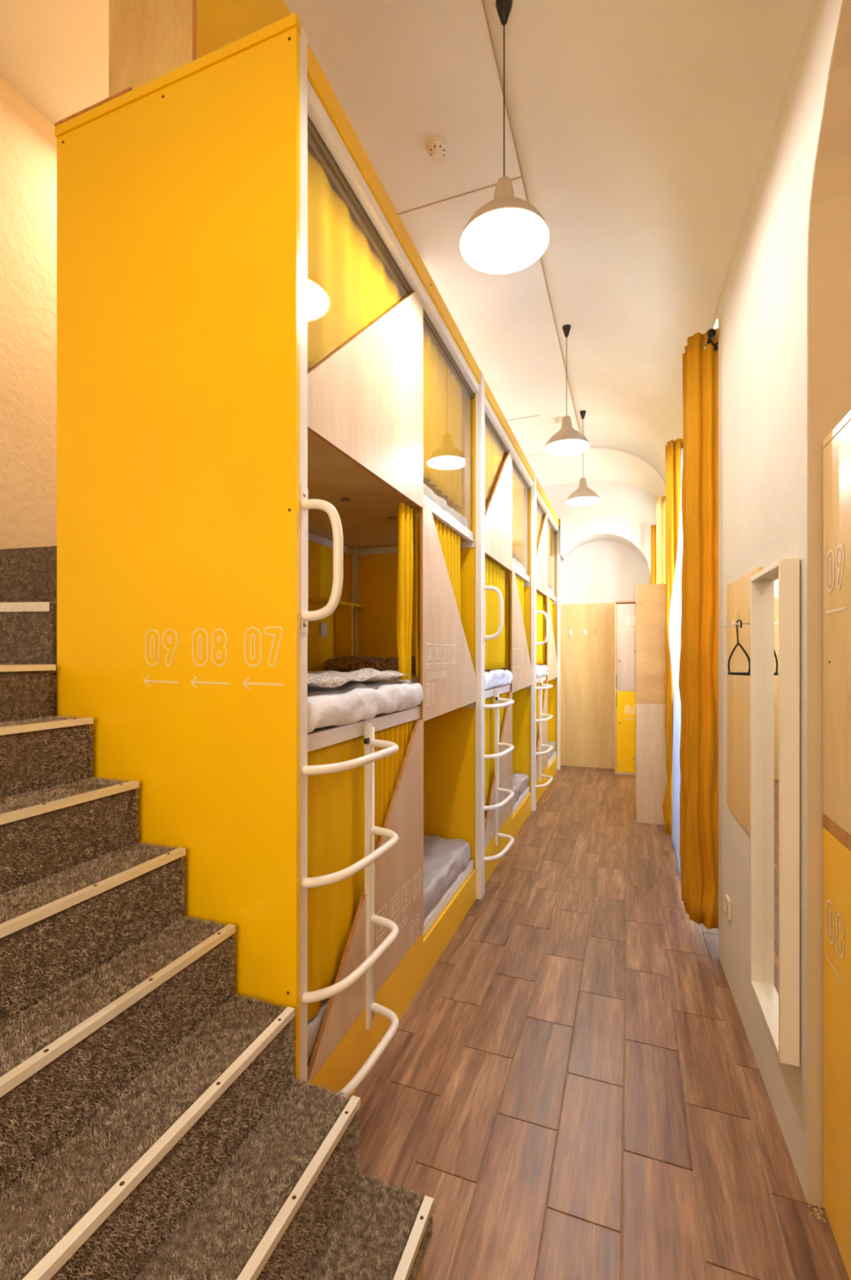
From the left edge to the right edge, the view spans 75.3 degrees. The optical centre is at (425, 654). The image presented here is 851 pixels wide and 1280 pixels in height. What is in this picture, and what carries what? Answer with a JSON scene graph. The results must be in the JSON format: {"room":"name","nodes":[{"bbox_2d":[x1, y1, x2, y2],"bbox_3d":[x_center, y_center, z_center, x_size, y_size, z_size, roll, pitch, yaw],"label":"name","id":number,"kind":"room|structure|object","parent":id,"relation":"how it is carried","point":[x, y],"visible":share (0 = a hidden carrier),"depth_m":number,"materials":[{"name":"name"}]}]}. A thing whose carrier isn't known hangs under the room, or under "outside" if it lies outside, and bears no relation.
{"room":"dormitory","nodes":[
{"label":"dormitory","id":0,"kind":"room"},
{"bbox_2d":[0,75,57,549],"bbox_3d":[-1.471,-0.525,3.799,0.100,4.250,10.500,0,0,20],"label":"wall","id":1,"kind":"structure","parent":0,"point":[28,139],"depth_m":2.58,"materials":[{"name":"beige paint"}]},
{"bbox_2d":[0,0,579,455],"bbox_3d":[-0.677,-2.640,2.918,2.200,0.080,9.400,0,0,20],"label":"ceiling","id":2,"kind":"structure","parent":0,"point":[404,74],"depth_m":2.63,"materials":[{"name":"paint"}]},
{"bbox_2d":[426,135,448,159],"bbox_3d":[0.060,-2.575,2.815,0.108,0.050,0.108,0,0,20],"label":"smoke detector","id":3,"kind":"object","parent":2,"relation":"attached to","point":[437,146],"visible":1,"depth_m":2.79,"materials":[{"name":"beige plastic"}]},
{"bbox_2d":[398,176,538,420],"bbox_3d":[0.093,-2.599,4.780,2.050,0.006,3.055,0,0,20],"label":"trim","id":4,"kind":"structure","parent":2,"relation":"attached to","point":[519,177],"depth_m":3.14,"materials":[{"name":"brown"}]},
{"bbox_2d":[481,0,579,430],"bbox_3d":[0.562,-2.599,3.098,0.004,0.006,8.200,0,0,20],"label":"trim","id":5,"kind":"structure","parent":2,"relation":"attached to","point":[482,0],"depth_m":2.81,"materials":[{"name":"brown"}]},
{"bbox_2d":[554,416,563,423],"bbox_3d":[1.473,-2.575,6.066,0.108,0.050,0.108,0,0,20],"label":"smoke detector","id":6,"kind":"object","parent":2,"relation":"attached to","point":[558,420],"visible":0.84,"depth_m":6.04,"materials":[{"name":"beige plastic"}]},
{"bbox_2d":[525,447,666,497],"bbox_3d":[1.567,-2.154,7.530,3.200,0.913,0.811,0,0,20],"label":"arch","id":7,"kind":"object","parent":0,"point":[599,463],"visible":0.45,"depth_m":7.20,"materials":[{"name":"paint"}]},
{"bbox_2d":[541,480,657,582],"bbox_3d":[1.706,-0.460,7.889,3.210,4.120,0.500,0,0,20],"label":"wall","id":8,"kind":"structure","parent":0,"point":[625,513],"depth_m":7.37,"materials":[{"name":"white paint"}]},
{"bbox_2d":[352,765,849,1279],"bbox_3d":[0.381,1.630,3.112,3.950,0.060,10.500,0,0,20],"label":"floor","id":9,"kind":"structure","parent":0,"point":[575,1085],"depth_m":2.04,"materials":[{"name":"wood"}]},
{"bbox_2d":[0,546,435,1279],"bbox_3d":[-0.655,0.570,2.706,2.189,2.060,4.387,0,0,20],"label":"staircase","id":10,"kind":"structure","parent":9,"relation":"on","point":[155,1124],"depth_m":1.32,"materials":[{"name":"carpet"}]},
{"bbox_2d":[54,12,483,1098],"bbox_3d":[-0.396,-0.130,2.762,1.108,3.460,2.198,0,0,20],"label":"pod","id":11,"kind":"object","parent":9,"relation":"on","point":[228,507],"visible":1,"depth_m":1.77,"materials":[{"name":"yellow wood"}]},
{"bbox_2d":[108,0,192,97],"bbox_3d":[-0.907,-2.218,1.823,0.360,0.744,0.018,0,0,20],"label":"guard","id":12,"kind":"object","parent":11,"relation":"on","point":[148,40],"visible":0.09,"depth_m":1.82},
{"bbox_2d":[143,626,284,689],"bbox_3d":[-0.664,0.011,1.696,0.535,0.190,0.001,0,0,20],"label":"print","id":13,"kind":"object","parent":11,"relation":"attached to","point":[175,657],"depth_m":1.69,"materials":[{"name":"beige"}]},
{"bbox_2d":[192,0,291,61],"bbox_3d":[-0.381,-2.218,2.691,0.018,0.744,2.018,0,0,20],"label":"guard","id":14,"kind":"object","parent":11,"relation":"on","point":[216,24],"visible":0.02,"depth_m":1.87,"materials":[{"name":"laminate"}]},
{"bbox_2d":[308,598,367,657],"bbox_3d":[-0.573,-0.095,3.642,0.127,0.500,0.570,0,0,20],"label":"shelf","id":15,"kind":"object","parent":11,"relation":"attached to","point":[335,635],"depth_m":3.68,"materials":[{"name":"yellow laminate"}]},
{"bbox_2d":[340,497,351,502],"bbox_3d":[-0.389,-0.755,2.688,0.052,0.008,0.052,0,0,20],"label":"light","id":16,"kind":"object","parent":11,"relation":"on","point":[342,500],"depth_m":2.70,"materials":[{"name":"black metal"}]},
{"bbox_2d":[307,720,413,1021],"bbox_3d":[-0.240,0.757,2.185,0.038,0.875,1.045,0,0,20],"label":"curtain","id":17,"kind":"object","parent":11,"relation":"hanging from","point":[335,801],"visible":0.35,"depth_m":1.98,"materials":[{"name":"yellow fabric"}]},
{"bbox_2d":[307,674,420,697],"bbox_3d":[-0.468,0.183,2.803,0.831,0.142,2.056,0,0,20],"label":"mattress","id":18,"kind":"object","parent":11,"relation":"on","point":[375,684],"visible":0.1,"depth_m":2.28,"materials":[{"name":"grey fabric"}]},
{"bbox_2d":[307,667,407,687],"bbox_3d":[-0.532,0.088,2.260,0.685,0.065,0.957,0,0,20],"label":"blanket","id":19,"kind":"object","parent":18,"relation":"on","point":[331,678],"visible":0.43,"depth_m":2.23,"materials":[{"name":"beige fabric"}]},
{"bbox_2d":[323,655,416,672],"bbox_3d":[-0.289,0.056,3.491,0.588,0.110,0.465,0,0,20],"label":"pillow","id":20,"kind":"object","parent":18,"relation":"on","point":[348,663],"visible":0.62,"depth_m":3.30,"materials":[{"name":"brown fabric"}]},
{"bbox_2d":[307,683,423,733],"bbox_3d":[-0.216,0.189,2.175,0.088,0.127,1.039,0,0,20],"label":"mattress cover","id":21,"kind":"object","parent":11,"relation":"on","point":[355,705],"visible":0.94,"depth_m":2.02,"materials":[{"name":"fabric"}]},
{"bbox_2d":[307,141,462,508],"bbox_3d":[-0.101,-1.325,2.602,0.036,0.800,1.905,0,0,20],"label":"curtain","id":22,"kind":"object","parent":11,"relation":"hanging from","point":[350,286],"visible":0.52,"depth_m":2.13,"materials":[{"name":"yellow fabric"}]},
{"bbox_2d":[307,834,471,1065],"bbox_3d":[-0.444,1.270,2.797,0.871,0.159,2.060,0,0,20],"label":"mattress","id":23,"kind":"object","parent":11,"relation":"on","point":[444,859],"visible":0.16,"depth_m":3.17,"materials":[{"name":"white fabric"}]},
{"bbox_2d":[387,517,396,520],"bbox_3d":[-0.187,-0.755,3.061,0.052,0.008,0.052,0,0,20],"label":"light","id":24,"kind":"object","parent":11,"relation":"on","point":[388,518],"depth_m":3.07,"materials":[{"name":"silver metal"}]},
{"bbox_2d":[377,898,415,944],"bbox_3d":[-0.117,1.176,2.397,0.001,0.070,0.439,0,0,20],"label":"print","id":25,"kind":"object","parent":11,"relation":"attached to","point":[405,923],"depth_m":2.43},
{"bbox_2d":[376,869,421,940],"bbox_3d":[-0.109,1.082,2.419,0.001,0.106,0.496,0,0,20],"label":"print","id":26,"kind":"object","parent":11,"relation":"attached to","point":[397,904],"depth_m":2.42,"materials":[{"name":"beige"}]},
{"bbox_2d":[396,502,413,679],"bbox_3d":[-0.096,-0.292,2.607,0.061,0.815,0.159,0,0,20],"label":"curtain","id":27,"kind":"object","parent":11,"relation":"hanging from","point":[405,564],"visible":1,"depth_m":2.58,"materials":[{"name":"yellow fabric"}]},
{"bbox_2d":[409,913,419,946],"bbox_3d":[-0.051,1.283,2.578,0.001,0.112,0.132,0,0,20],"label":"print","id":28,"kind":"object","parent":11,"relation":"attached to","point":[418,913],"depth_m":2.57},
{"bbox_2d":[426,682,434,705],"bbox_3d":[0.025,0.196,2.781,0.001,0.112,0.117,0,0,20],"label":"print","id":29,"kind":"object","parent":11,"relation":"attached to","point":[433,682],"depth_m":2.78},
{"bbox_2d":[415,506,461,676],"bbox_3d":[0.083,-0.312,3.095,0.035,0.845,0.774,0,0,20],"label":"curtain","id":30,"kind":"object","parent":11,"relation":"hanging from","point":[450,542],"visible":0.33,"depth_m":3.13,"materials":[{"name":"yellow fabric"}]},
{"bbox_2d":[426,665,453,679],"bbox_3d":[0.081,0.089,2.931,0.001,0.070,0.439,0,0,20],"label":"print","id":31,"kind":"object","parent":11,"relation":"attached to","point":[437,665],"depth_m":2.90},
{"bbox_2d":[426,643,456,664],"bbox_3d":[0.089,-0.005,2.953,0.001,0.106,0.496,0,0,20],"label":"print","id":32,"kind":"object","parent":11,"relation":"attached to","point":[436,653],"depth_m":2.94,"materials":[{"name":"beige"}]},
{"bbox_2d":[423,483,468,528],"bbox_3d":[-0.460,-0.854,2.798,0.848,0.105,2.058,0,0,20],"label":"mattress","id":33,"kind":"object","parent":11,"relation":"on","point":[428,492],"visible":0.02,"depth_m":3.12,"materials":[{"name":"fabric"}]},
{"bbox_2d":[483,374,535,896],"bbox_3d":[0.365,-0.130,4.806,1.102,3.460,2.165,0,0,20],"label":"pod","id":34,"kind":"object","parent":9,"relation":"on","point":[515,753],"visible":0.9,"depth_m":4.64,"materials":[{"name":"yellow laminate"}]},
{"bbox_2d":[484,556,505,670],"bbox_3d":[0.498,-0.305,4.220,0.037,0.830,1.043,0,0,20],"label":"curtain","id":35,"kind":"object","parent":34,"relation":"hanging from","point":[495,575],"visible":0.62,"depth_m":4.28,"materials":[{"name":"yellow fabric"}]},
{"bbox_2d":[484,692,507,820],"bbox_3d":[0.512,0.757,4.215,0.034,0.875,1.042,0,0,20],"label":"curtain","id":36,"kind":"object","parent":34,"relation":"hanging from","point":[489,713],"visible":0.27,"depth_m":4.15,"materials":[{"name":"yellow fabric"}]},
{"bbox_2d":[484,666,510,672],"bbox_3d":[0.283,0.183,4.830,0.827,0.142,2.056,0,0,20],"label":"blanket","id":37,"kind":"object","parent":34,"relation":"on","point":[505,668],"visible":0.03,"depth_m":4.88,"materials":[{"name":"fabric"}]},
{"bbox_2d":[484,669,513,689],"bbox_3d":[0.538,0.181,4.200,0.072,0.143,1.025,0,0,20],"label":"mattress cover","id":38,"kind":"object","parent":34,"relation":"on","point":[500,677],"visible":0.83,"depth_m":4.16,"materials":[{"name":"fabric"}]},
{"bbox_2d":[484,423,524,562],"bbox_3d":[0.651,-1.325,4.632,0.033,0.800,1.903,0,0,20],"label":"curtain","id":39,"kind":"object","parent":34,"relation":"hanging from","point":[495,458],"visible":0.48,"depth_m":4.65,"materials":[{"name":"yellow fabric"}]},
{"bbox_2d":[499,776,511,801],"bbox_3d":[0.644,1.082,4.449,0.001,0.106,0.496,0,0,20],"label":"print","id":40,"kind":"object","parent":34,"relation":"attached to","point":[507,784],"depth_m":4.46,"materials":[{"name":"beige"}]},
{"bbox_2d":[484,773,529,822],"bbox_3d":[0.305,1.269,4.822,0.874,0.160,2.061,0,0,20],"label":"mattress","id":41,"kind":"object","parent":34,"relation":"on","point":[520,781],"visible":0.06,"depth_m":5.29,"materials":[{"name":"white fabric"}]},
{"bbox_2d":[507,800,511,816],"bbox_3d":[0.703,1.283,4.609,0.001,0.112,0.135,0,0,20],"label":"print","id":42,"kind":"object","parent":34,"relation":"attached to","point":[510,801],"depth_m":4.58},
{"bbox_2d":[506,569,524,667],"bbox_3d":[0.836,-0.312,5.123,0.040,0.845,0.776,0,0,20],"label":"curtain","id":43,"kind":"object","parent":34,"relation":"hanging from","point":[520,582],"visible":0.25,"depth_m":4.83,"materials":[{"name":"yellow fabric"}]},
{"bbox_2d":[513,648,524,660],"bbox_3d":[0.842,-0.005,4.983,0.001,0.106,0.496,0,0,20],"label":"print","id":44,"kind":"object","parent":34,"relation":"attached to","point":[518,653],"depth_m":4.99,"materials":[{"name":"beige"}]},
{"bbox_2d":[512,558,525,573],"bbox_3d":[0.295,-0.854,4.826,0.855,0.107,2.052,0,0,20],"label":"mattress","id":45,"kind":"object","parent":34,"relation":"on","point":[515,562],"visible":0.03,"depth_m":5.25,"materials":[{"name":"fabric"}]},
{"bbox_2d":[535,474,560,809],"bbox_3d":[1.118,-0.130,6.835,1.102,3.460,2.165,0,0,20],"label":"pod","id":46,"kind":"object","parent":9,"relation":"on","point":[549,720],"visible":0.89,"depth_m":6.75,"materials":[{"name":"yellow laminate"}]},
{"bbox_2d":[536,591,542,664],"bbox_3d":[1.253,-0.305,6.248,0.040,0.830,1.045,0,0,20],"label":"curtain","id":47,"kind":"object","parent":46,"relation":"hanging from","point":[539,597],"visible":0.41,"depth_m":6.52,"materials":[{"name":"yellow fabric"}]},
{"bbox_2d":[536,680,544,751],"bbox_3d":[1.264,0.757,6.246,0.038,0.875,1.048,0,0,20],"label":"curtain","id":48,"kind":"object","parent":46,"relation":"hanging from","point":[543,682],"visible":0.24,"depth_m":6.26,"materials":[{"name":"yellow fabric"}]},
{"bbox_2d":[536,664,548,677],"bbox_3d":[1.290,0.181,6.232,0.082,0.144,1.005,0,0,20],"label":"mattress cover","id":49,"kind":"object","parent":46,"relation":"on","point":[541,671],"visible":0.78,"depth_m":6.20,"materials":[{"name":"fabric"}]},
{"bbox_2d":[536,506,552,587],"bbox_3d":[1.405,-1.325,6.663,0.038,0.800,1.904,0,0,20],"label":"curtain","id":50,"kind":"object","parent":46,"relation":"hanging from","point":[540,517],"visible":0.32,"depth_m":7.15,"materials":[{"name":"fabric"}]},
{"bbox_2d":[542,595,552,663],"bbox_3d":[1.589,-0.312,7.154,0.038,0.845,0.776,0,0,20],"label":"curtain","id":51,"kind":"object","parent":46,"relation":"hanging from","point":[544,596],"visible":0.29,"depth_m":6.84,"materials":[{"name":"yellow fabric"}]},
{"bbox_2d":[547,586,554,595],"bbox_3d":[1.049,-0.855,6.857,0.843,0.109,2.056,0,0,20],"label":"mattress","id":52,"kind":"object","parent":46,"relation":"on","point":[549,590],"visible":0.02,"depth_m":7.34,"materials":[{"name":"fabric"}]},
{"bbox_2d":[548,650,553,658],"bbox_3d":[1.595,-0.005,7.013,0.001,0.106,0.496,0,0,20],"label":"print","id":53,"kind":"object","parent":46,"relation":"attached to","point":[550,652],"depth_m":7.01,"materials":[{"name":"beige"}]},
{"bbox_2d":[547,741,555,759],"bbox_3d":[1.056,1.271,6.856,0.868,0.157,2.054,0,0,20],"label":"mattress","id":54,"kind":"object","parent":46,"relation":"on","point":[549,743],"visible":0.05,"depth_m":7.41,"materials":[{"name":"white fabric"}]},
{"bbox_2d":[615,600,635,775],"bbox_3d":[2.823,0.441,7.515,0.444,2.318,0.415,0,0,20],"label":"tall cabinet","id":55,"kind":"object","parent":9,"relation":"on","point":[625,611],"visible":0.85,"depth_m":7.38,"materials":[{"name":"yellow wood"}]},
{"bbox_2d":[625,705,635,719],"bbox_3d":[2.740,0.761,7.355,0.155,0.184,0.001,0,0,20],"label":"print","id":56,"kind":"object","parent":55,"relation":"attached to","point":[626,705],"depth_m":7.36},
{"bbox_2d":[625,615,635,625],"bbox_3d":[2.740,-0.429,7.355,0.155,0.184,0.001,0,0,20],"label":"print","id":57,"kind":"object","parent":55,"relation":"attached to","point":[633,615],"depth_m":7.36},
{"bbox_2d":[634,583,667,825],"bbox_3d":[2.278,0.465,5.469,0.393,2.270,0.560,0,0,20],"label":"tall cabinet","id":58,"kind":"object","parent":9,"relation":"on","point":[651,775],"visible":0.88,"depth_m":5.22,"materials":[{"name":"beige wood"}]},
{"bbox_2d":[822,409,850,1279],"bbox_3d":[1.057,0.491,0.836,0.400,2.217,1.473,0,0,20],"label":"tall cabinet","id":59,"kind":"object","parent":9,"relation":"on","point":[837,815],"visible":1,"depth_m":1.47,"materials":[{"name":"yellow wood"}]},
{"bbox_2d":[826,899,845,986],"bbox_3d":[1.105,0.766,1.486,0.001,0.174,0.153,0,0,20],"label":"print","id":60,"kind":"object","parent":59,"relation":"attached to","point":[838,913],"depth_m":1.49},
{"bbox_2d":[826,544,845,613],"bbox_3d":[1.105,-0.204,1.486,0.001,0.174,0.153,0,0,20],"label":"print","id":61,"kind":"object","parent":59,"relation":"attached to","point":[829,590],"depth_m":1.50},
{"bbox_2d":[560,540,650,604],"bbox_3d":[2.059,-0.150,8.067,3.750,3.500,0.080,0,0,20],"label":"wall","id":62,"kind":"structure","parent":0,"point":[601,571],"depth_m":7.86,"materials":[{"name":"white paint"}]},
{"bbox_2d":[560,603,615,768],"bbox_3d":[2.307,0.435,7.873,0.760,2.330,0.108,0,0,20],"label":"wall panel","id":63,"kind":"object","parent":62,"relation":"attached to","point":[588,631],"visible":0.91,"depth_m":7.85,"materials":[{"name":"brown wood"}]},
{"bbox_2d":[483,0,813,483],"bbox_3d":[0.849,-2.235,2.352,1.056,0.770,9.400,0,0,20],"label":"ceiling","id":64,"kind":"structure","parent":0,"point":[642,130],"depth_m":2.67,"materials":[{"name":"paint"}]},
{"bbox_2d":[459,0,550,274],"bbox_3d":[0.313,-2.119,2.195,0.356,0.962,0.356,0,0,20],"label":"pendant lamp","id":65,"kind":"object","parent":64,"relation":"hanging from","point":[508,233],"visible":1,"depth_m":2.23,"materials":[{"name":"white metal"}]},
{"bbox_2d":[543,324,590,456],"bbox_3d":[1.117,-2.119,4.364,0.356,0.962,0.356,0,0,20],"label":"pendant lamp","id":66,"kind":"object","parent":64,"relation":"hanging from","point":[567,441],"visible":1,"depth_m":4.36,"materials":[{"name":"white metal"}]},
{"bbox_2d":[565,409,600,506],"bbox_3d":[1.681,-2.119,5.883,0.356,0.962,0.356,0,0,20],"label":"pendant lamp","id":67,"kind":"object","parent":64,"relation":"hanging from","point":[584,495],"visible":1,"depth_m":5.86,"materials":[{"name":"white metal"}]},
{"bbox_2d":[718,23,808,1202],"bbox_3d":[1.532,-0.135,2.194,0.420,3.470,1.395,0,0,18],"label":"wall","id":68,"kind":"structure","parent":0,"point":[763,306],"depth_m":2.02,"materials":[{"name":"beige paint"}]},
{"bbox_2d":[713,309,718,328],"bbox_3d":[2.606,-0.135,5.156,0.420,3.470,4.920,0,0,20],"label":"windows","id":69,"kind":"structure","parent":68,"relation":"in","point":[716,322],"depth_m":3.05,"materials":[{"name":"white glass"}]},
{"bbox_2d":[681,328,718,447],"bbox_3d":[2.022,-1.670,3.686,0.468,0.084,1.882,0,0,20],"label":"curtain rod","id":70,"kind":"object","parent":69,"relation":"attached to","point":[711,333],"visible":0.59,"depth_m":2.92,"materials":[{"name":"black metal"}]},
{"bbox_2d":[662,438,683,835],"bbox_3d":[2.067,-0.145,4.552,0.192,3.230,0.184,0,0,1],"label":"curtain","id":71,"kind":"object","parent":70,"relation":"hanging from","point":[673,448],"visible":0.48,"depth_m":4.54,"materials":[{"name":"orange fabric"}]},
{"bbox_2d":[669,448,683,884],"bbox_3d":[1.829,-0.045,3.887,0.139,3.190,1.243,0,0,20],"label":"sheer curtain","id":72,"kind":"object","parent":70,"relation":"hanging from","point":[675,616],"visible":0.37,"depth_m":4.18,"materials":[{"name":"white fabric"}]},
{"bbox_2d":[679,328,718,928],"bbox_3d":[1.554,-0.145,3.121,0.226,3.230,0.355,0,0,20],"label":"curtain","id":73,"kind":"object","parent":70,"relation":"hanging from","point":[699,657],"visible":0.92,"depth_m":3.01,"materials":[{"name":"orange fabric"}]},
{"bbox_3d":[2.981,-1.620,6.330,0.510,0.084,1.457,0,0,20],"label":"curtain rod","id":74,"kind":"object","parent":69,"relation":"attached to","visible":0},
{"bbox_2d":[650,524,657,584],"bbox_3d":[2.926,-0.070,6.963,0.138,3.140,0.128,0,0,-20],"label":"curtain","id":75,"kind":"object","parent":74,"relation":"hanging from","point":[654,546],"visible":0.17,"depth_m":6.96,"materials":[{"name":"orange fabric"}]},
{"bbox_2d":[656,495,666,583],"bbox_3d":[2.577,-0.100,5.964,0.169,3.200,0.306,0,0,20],"label":"curtain","id":76,"kind":"object","parent":74,"relation":"hanging from","point":[660,502],"visible":0.18,"depth_m":5.89,"materials":[{"name":"yellow fabric"}]},
{"bbox_2d":[724,893,731,919],"bbox_3d":[1.457,1.215,2.659,0.014,0.090,0.080,0,0,18],"label":"wall socket","id":77,"kind":"object","parent":68,"relation":"attached to","point":[728,903],"visible":1,"depth_m":2.63,"materials":[{"name":"beige plastic"}]},
{"bbox_2d":[721,566,762,835],"bbox_3d":[1.329,0.194,2.378,0.080,1.058,0.586,0,0,18],"label":"wall panel","id":78,"kind":"object","parent":68,"relation":"attached to","point":[739,592],"visible":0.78,"depth_m":2.39,"materials":[{"name":"brown wood"}]},
{"bbox_2d":[728,619,751,675],"bbox_3d":[1.258,-0.030,2.209,0.012,0.223,0.097,0,0,-26],"label":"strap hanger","id":79,"kind":"object","parent":78,"relation":"hanging from","point":[730,673],"visible":1,"depth_m":2.21,"materials":[{"name":"black metal"}]},
{"bbox_2d":[751,557,799,1066],"bbox_3d":[1.179,0.474,1.874,0.053,1.535,0.434,0,0,20],"label":"wall mirror","id":80,"kind":"object","parent":68,"relation":"attached to","point":[775,589],"visible":1,"depth_m":1.88,"materials":[{"name":"white paint"}]},
{"bbox_2d":[763,573,778,1020],"bbox_3d":[1.191,0.474,1.869,0.003,1.499,0.398,0,0,20],"label":"mirror glass","id":81,"kind":"object","parent":80,"relation":"on","point":[771,582],"depth_m":1.94,"materials":[{"name":"white"}]},
{"bbox_2d":[808,1204,826,1222],"bbox_3d":[1.120,1.598,1.588,0.041,0.005,0.061,0,0,20],"label":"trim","id":82,"kind":"structure","parent":68,"relation":"attached to","point":[815,1210],"depth_m":1.58,"materials":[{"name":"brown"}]},
{"bbox_2d":[807,0,843,271],"bbox_3d":[0.600,-0.135,-0.383,0.420,3.470,4.100,0,0,20],"label":"wall","id":83,"kind":"structure","parent":0,"point":[823,22],"depth_m":1.53,"materials":[{"name":"beige paint"}]},
{"bbox_2d":[808,0,850,1208],"bbox_3d":[0.859,-0.089,0.321,0.413,3.378,2.596,0,0,20],"label":"wall","id":84,"kind":"structure","parent":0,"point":[829,248],"depth_m":1.59,"materials":[{"name":"paint"}]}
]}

